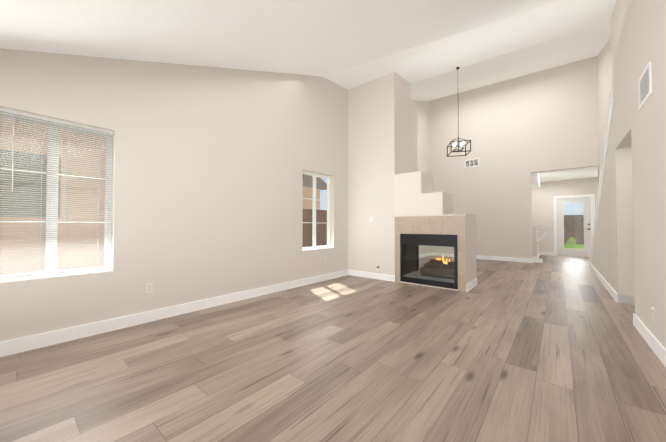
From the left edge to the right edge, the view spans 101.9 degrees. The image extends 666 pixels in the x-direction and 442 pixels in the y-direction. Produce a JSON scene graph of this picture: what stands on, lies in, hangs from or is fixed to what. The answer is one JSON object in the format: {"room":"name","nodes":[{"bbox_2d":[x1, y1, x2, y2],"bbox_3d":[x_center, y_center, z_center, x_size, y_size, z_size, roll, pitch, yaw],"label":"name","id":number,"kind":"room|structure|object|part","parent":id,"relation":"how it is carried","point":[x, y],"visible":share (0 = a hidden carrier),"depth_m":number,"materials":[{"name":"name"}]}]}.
{"room":"living room","nodes":[
{"label":"living room","id":0,"kind":"room"},
{"bbox_2d":[0,48,430,341],"bbox_3d":[1.031,-2.081,7.299,0.200,6.700,14.600,-1,-1,40],"label":"wall","id":1,"kind":"structure","parent":0,"point":[210,165],"depth_m":3.60,"materials":[{"name":"grey paint"}]},
{"bbox_2d":[0,270,112,282],"bbox_3d":[-2.757,0.544,2.646,0.114,0.013,0.928,-1,-1,40],"label":"window sill","id":2,"kind":"structure","parent":1,"relation":"attached to","point":[44,277],"depth_m":2.63,"materials":[{"name":"white"}]},
{"bbox_2d":[0,107,113,279],"bbox_3d":[-2.788,-0.230,2.684,0.155,1.560,0.930,-1,-1,40],"label":"window","id":3,"kind":"structure","parent":1,"relation":"in","point":[53,155],"depth_m":2.68,"materials":[{"name":"white"}]},
{"bbox_2d":[145,283,152,292],"bbox_3d":[-2.194,0.799,3.220,0.008,0.116,0.072,-1,-1,40],"label":"electrical outlet","id":4,"kind":"object","parent":1,"relation":"attached to","point":[148,287],"visible":1,"depth_m":3.22,"materials":[{"name":"white plastic"}]},
{"bbox_2d":[0,270,347,356],"bbox_3d":[-1.538,1.150,3.995,0.016,0.125,5.920,-1,-1,40],"label":"baseboard","id":5,"kind":"structure","parent":1,"relation":"attached to","point":[18,345],"depth_m":3.11,"materials":[{"name":"white"}]},
{"bbox_2d":[303,171,329,249],"bbox_3d":[-0.391,-0.204,5.627,0.066,1.570,0.940,-1,-1,40],"label":"window","id":6,"kind":"structure","parent":1,"relation":"in","point":[314,208],"depth_m":5.61,"materials":[{"name":"white"}]},
{"bbox_2d":[303,247,333,250],"bbox_3d":[-0.327,0.574,5.560,0.114,0.013,0.938,-1,-1,40],"label":"window sill","id":7,"kind":"structure","parent":1,"relation":"attached to","point":[317,248],"depth_m":5.58,"materials":[{"name":"white wood"}]},
{"bbox_2d":[419,252,431,257],"bbox_3d":[2.427,1.232,8.747,0.016,0.125,4.100,-1,-1,40],"label":"baseboard","id":8,"kind":"structure","parent":1,"relation":"attached to","point":[430,253],"depth_m":9.89,"materials":[{"name":"white wood"}]},
{"bbox_2d":[0,0,615,100],"bbox_3d":[2.239,-2.752,4.285,6.130,4.203,11.900,-1,-1,40],"label":"ceiling","id":9,"kind":"structure","parent":0,"point":[424,48],"depth_m":3.53,"materials":[{"name":"white paint"}]},
{"bbox_2d":[447,67,470,156],"bbox_3d":[2.568,-2.259,5.538,0.381,1.790,0.383,0,-1,12],"label":"pendant lantern","id":10,"kind":"object","parent":9,"relation":"hanging from","point":[454,146],"visible":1,"depth_m":5.52,"materials":[{"name":"black metal"}]},
{"bbox_2d":[0,255,665,441],"bbox_3d":[3.231,1.297,5.405,5.930,0.120,14.600,-1,-1,40],"label":"floor","id":11,"kind":"structure","parent":0,"point":[550,348],"depth_m":2.13,"materials":[{"name":"brown wood"}]},
{"bbox_2d":[394,171,476,291],"bbox_3d":[2.031,0.142,5.385,1.353,2.190,0.836,-1,-1,40],"label":"fireplace","id":12,"kind":"object","parent":11,"relation":"on","point":[424,215],"visible":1,"depth_m":5.15,"materials":[{"name":"grey paint"}]},
{"bbox_3d":[2.024,0.787,5.380,0.970,0.640,0.780,-1,-1,40],"label":"glass","id":13,"kind":"part","parent":12,"relation":"part of","materials":[{"name":"clear glass"}]},
{"bbox_3d":[2.545,1.167,4.939,0.016,0.125,0.760,-1,-1,40],"label":"skirting","id":14,"kind":"part","parent":12,"relation":"part of","materials":[{"name":"white"}]},
{"bbox_2d":[532,226,549,257],"bbox_3d":[6.974,0.740,9.521,1.040,1.135,1.500,-1,-1,40],"label":"bar","id":15,"kind":"object","parent":11,"relation":"on","point":[536,238],"visible":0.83,"depth_m":8.89,"materials":[{"name":"grey paint"}]},
{"bbox_2d":[348,71,417,274],"bbox_3d":[1.187,-1.096,6.384,1.190,4.700,1.180,-1,-1,40],"label":"wall","id":16,"kind":"structure","parent":0,"point":[382,131],"depth_m":5.90,"materials":[{"name":"grey paint"}]},
{"bbox_2d":[348,270,394,281],"bbox_3d":[0.814,1.183,5.877,1.156,0.125,0.016,-1,-1,40],"label":"baseboard","id":17,"kind":"structure","parent":16,"relation":"attached to","point":[350,272],"depth_m":5.83,"materials":[{"name":"white wood"}]},
{"bbox_2d":[430,56,598,258],"bbox_3d":[5.922,-2.057,8.689,5.530,6.700,0.200,-1,-1,40],"label":"wall","id":18,"kind":"structure","parent":0,"point":[517,131],"depth_m":8.71,"materials":[{"name":"grey paint"}]},
{"bbox_2d":[465,158,478,167],"bbox_3d":[4.855,-2.024,9.440,0.460,0.270,0.012,-1,-1,40],"label":"air vent","id":19,"kind":"object","parent":18,"relation":"in","point":[472,163],"visible":1,"depth_m":9.43,"materials":[{"name":"white metal"}]},
{"bbox_2d":[432,252,531,262],"bbox_3d":[4.949,1.242,9.303,3.116,0.125,0.016,-1,-1,40],"label":"baseboard","id":20,"kind":"structure","parent":18,"relation":"attached to","point":[528,260],"depth_m":8.92,"materials":[{"name":"white wood"}]},
{"bbox_2d":[531,167,597,187],"bbox_3d":[6.946,-1.446,9.907,5.930,0.480,3.000,-1,-1,40],"label":"ceiling","id":21,"kind":"structure","parent":0,"point":[568,174],"depth_m":9.03,"materials":[{"name":"white paint"}]},
{"bbox_2d":[532,177,597,251],"bbox_3d":[7.843,-0.318,10.963,5.930,3.300,0.200,-1,-1,40],"label":"wall","id":22,"kind":"structure","parent":0,"point":[544,193],"depth_m":10.39,"materials":[{"name":"grey paint"}]},
{"bbox_2d":[539,252,553,255],"bbox_3d":[7.044,1.279,11.461,3.630,0.125,0.016,-1,-1,40],"label":"baseboard","id":23,"kind":"structure","parent":22,"relation":"attached to","point":[541,253],"depth_m":10.42,"materials":[{"name":"white wood"}]},
{"bbox_2d":[557,197,591,256],"bbox_3d":[8.912,0.223,9.995,0.956,2.170,0.050,-1,-1,40],"label":"door leaf","id":24,"kind":"structure","parent":22,"relation":"in","point":[563,251],"depth_m":9.96,"materials":[{"name":"white wood"}]},
{"bbox_2d":[564,203,589,248],"bbox_3d":[8.947,0.167,9.921,0.736,1.740,0.082,-1,-1,40],"label":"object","id":25,"kind":"structure","parent":24,"relation":"attached to","point":[573,225],"depth_m":9.99,"materials":[{"name":"clear glass"}]},
{"bbox_2d":[554,194,594,255],"bbox_3d":[8.941,0.184,10.031,1.130,2.265,0.212,-1,-1,40],"label":"door frame","id":26,"kind":"structure","parent":22,"relation":"attached to","point":[592,196],"depth_m":10.10,"materials":[{"name":"white wood"}]},
{"bbox_2d":[597,37,612,184],"bbox_3d":[5.964,-2.109,5.672,0.200,6.700,4.780,-1,-1,40],"label":"wall","id":27,"kind":"structure","parent":0,"point":[604,75],"depth_m":6.54,"materials":[{"name":"grey paint"}]},
{"bbox_2d":[591,0,665,348],"bbox_3d":[3.594,-1.202,3.127,0.200,4.800,11.100,-1,-1,40],"label":"wall","id":28,"kind":"structure","parent":0,"point":[638,28],"depth_m":2.95,"materials":[{"name":"grey paint"}]},
{"bbox_2d":[589,92,613,266],"bbox_3d":[5.745,-0.366,5.715,0.230,3.216,4.402,-1,-1,40],"label":"trim","id":29,"kind":"structure","parent":28,"relation":"attached to","point":[608,120],"depth_m":5.02,"materials":[{"name":"white wood"}]},
{"bbox_2d":[590,263,619,302],"bbox_3d":[5.644,1.180,5.713,0.016,0.125,4.440,-1,-1,40],"label":"baseboard","id":30,"kind":"structure","parent":28,"relation":"attached to","point":[612,292],"depth_m":4.84,"materials":[{"name":"white"}]},
{"bbox_2d":[638,61,651,109],"bbox_3d":[3.048,-1.311,2.640,0.012,0.300,0.450,-1,-1,40],"label":"air vent","id":31,"kind":"object","parent":28,"relation":"in","point":[645,87],"visible":1,"depth_m":2.61,"materials":[{"name":"white metal"}]},
{"bbox_2d":[633,314,665,366],"bbox_3d":[1.721,1.099,1.010,0.016,0.125,5.510,-1,-1,40],"label":"baseboard","id":32,"kind":"structure","parent":28,"relation":"attached to","point":[655,345],"depth_m":2.53,"materials":[{"name":"white"}]},
{"bbox_2d":[651,307,653,320],"bbox_3d":[2.982,0.868,2.521,0.008,0.116,0.072,-1,-1,40],"label":"electrical outlet","id":33,"kind":"object","parent":28,"relation":"attached to","point":[652,313],"visible":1,"depth_m":2.51,"materials":[{"name":"white plastic"}]},
{"label":"outside","id":34,"kind":"structure","parent":0,"visible":0},
{"bbox_2d":[564,244,582,248],"bbox_3d":[6.291,1.484,7.408,80.000,0.175,80.000,-1,-1,40],"label":"lawn","id":35,"kind":"structure","parent":34,"point":[572,246],"depth_m":16.42,"materials":[{"name":"green plant"}]},
{"bbox_2d":[0,118,104,274],"bbox_3d":[-8.921,-1.865,5.309,5.400,6.600,9.200,-1,-1,40],"label":"house","id":36,"kind":"structure","parent":35,"relation":"on","point":[74,233],"depth_m":5.40,"materials":[{"name":"beige paint"}]},
{"bbox_2d":[0,150,60,217],"bbox_3d":[-7.120,-0.701,3.200,0.040,1.200,5.500,-1,-1,40],"label":"house window","id":37,"kind":"structure","parent":36,"relation":"attached to","point":[30,213],"depth_m":4.94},
{"bbox_2d":[303,186,319,209],"bbox_3d":[-4.736,-0.016,13.963,6.700,3.200,4.700,-1,-1,40],"label":"house","id":38,"kind":"structure","parent":35,"relation":"on","point":[307,190],"depth_m":13.07,"materials":[{"name":"beige paint"}]},
{"bbox_2d":[303,174,326,189],"bbox_3d":[-4.736,-2.416,14.005,7.500,1.600,5.500,-1,-1,40],"label":"roof tiles","id":39,"kind":"structure","parent":38,"relation":"on","point":[321,185],"depth_m":12.87,"materials":[{"name":"grey tile"}]},
{"bbox_2d":[303,209,326,246],"bbox_3d":[1.682,0.617,10.617,0.070,1.820,13.000,-1,-1,40],"label":"fence","id":40,"kind":"object","parent":35,"relation":"on","point":[321,216],"depth_m":7.97,"materials":[{"name":"brown wood"}]},
{"bbox_2d":[566,237,575,244],"bbox_3d":[15.478,1.326,17.544,0.510,0.600,0.530,-1,-1,40],"label":"bush","id":41,"kind":"object","parent":35,"relation":"on","point":[571,240],"depth_m":17.36,"materials":[{"name":"green plant"}]},
{"bbox_2d":[564,215,583,244],"bbox_3d":[15.979,0.646,19.039,28.000,2.050,0.250,-1,-1,40],"label":"fence","id":42,"kind":"object","parent":35,"relation":"on","point":[573,229],"depth_m":18.44,"materials":[{"name":"brown wood"}]}
]}

